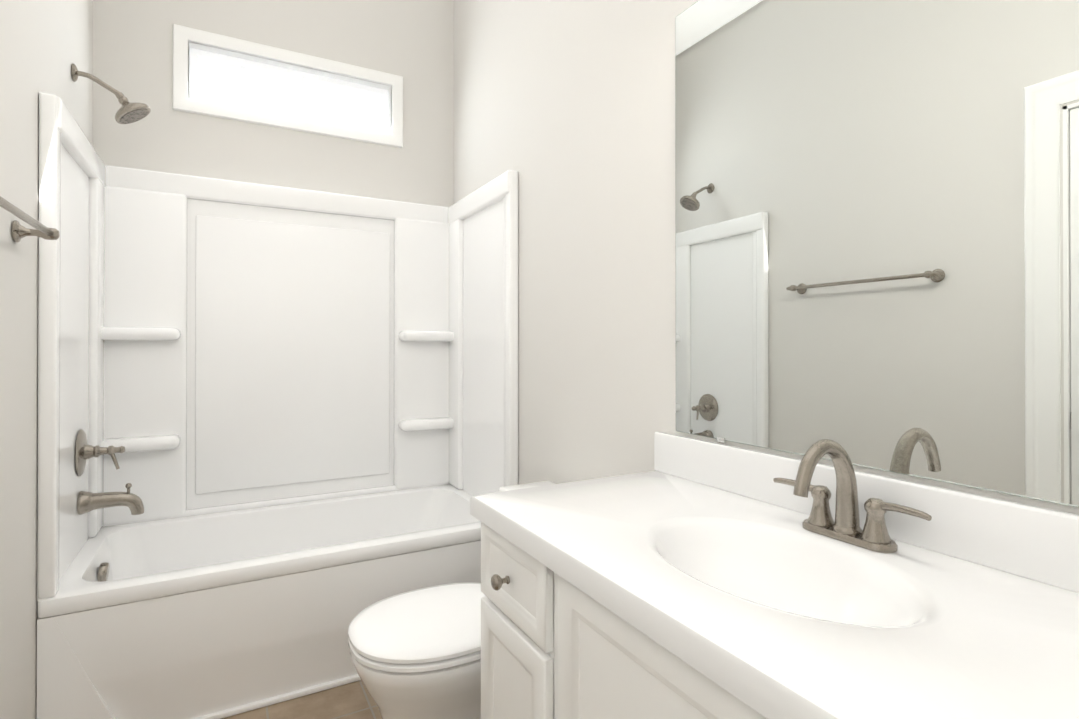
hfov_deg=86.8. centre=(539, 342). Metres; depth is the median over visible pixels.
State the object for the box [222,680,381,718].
floor
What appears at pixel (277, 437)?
tub surround
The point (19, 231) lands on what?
towel rail
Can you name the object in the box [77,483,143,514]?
tub faucet
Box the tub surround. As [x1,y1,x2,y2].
[37,63,517,718]
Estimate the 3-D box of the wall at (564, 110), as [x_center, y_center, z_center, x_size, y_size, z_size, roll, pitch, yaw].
[0.395,-0.329,1.604,0.120,3.100,3.540,0,0,-29]
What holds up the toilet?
on the floor
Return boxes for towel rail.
[0,196,59,242]
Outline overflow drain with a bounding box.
[97,562,109,581]
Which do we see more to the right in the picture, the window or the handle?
the window
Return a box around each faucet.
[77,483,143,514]
[773,439,931,552]
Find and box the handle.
[75,429,124,475]
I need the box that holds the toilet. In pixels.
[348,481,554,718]
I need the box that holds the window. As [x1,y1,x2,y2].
[173,24,402,147]
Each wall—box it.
[0,0,92,718]
[93,0,453,206]
[454,0,1078,514]
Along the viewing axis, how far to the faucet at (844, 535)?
1.00 m
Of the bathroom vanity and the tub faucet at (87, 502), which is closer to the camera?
the bathroom vanity
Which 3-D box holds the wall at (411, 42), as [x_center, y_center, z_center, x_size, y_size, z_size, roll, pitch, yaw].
[-1.151,-0.324,2.704,1.764,3.100,0.120,0,0,-29]
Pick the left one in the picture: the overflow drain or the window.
the overflow drain
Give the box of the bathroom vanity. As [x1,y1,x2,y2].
[470,432,1078,718]
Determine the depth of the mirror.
1.04 m
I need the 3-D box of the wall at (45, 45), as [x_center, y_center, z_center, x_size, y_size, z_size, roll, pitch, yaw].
[-1.044,-0.333,0.809,0.120,3.100,3.540,0,0,-29]
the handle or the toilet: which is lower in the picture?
the toilet
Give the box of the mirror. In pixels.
[675,0,1078,507]

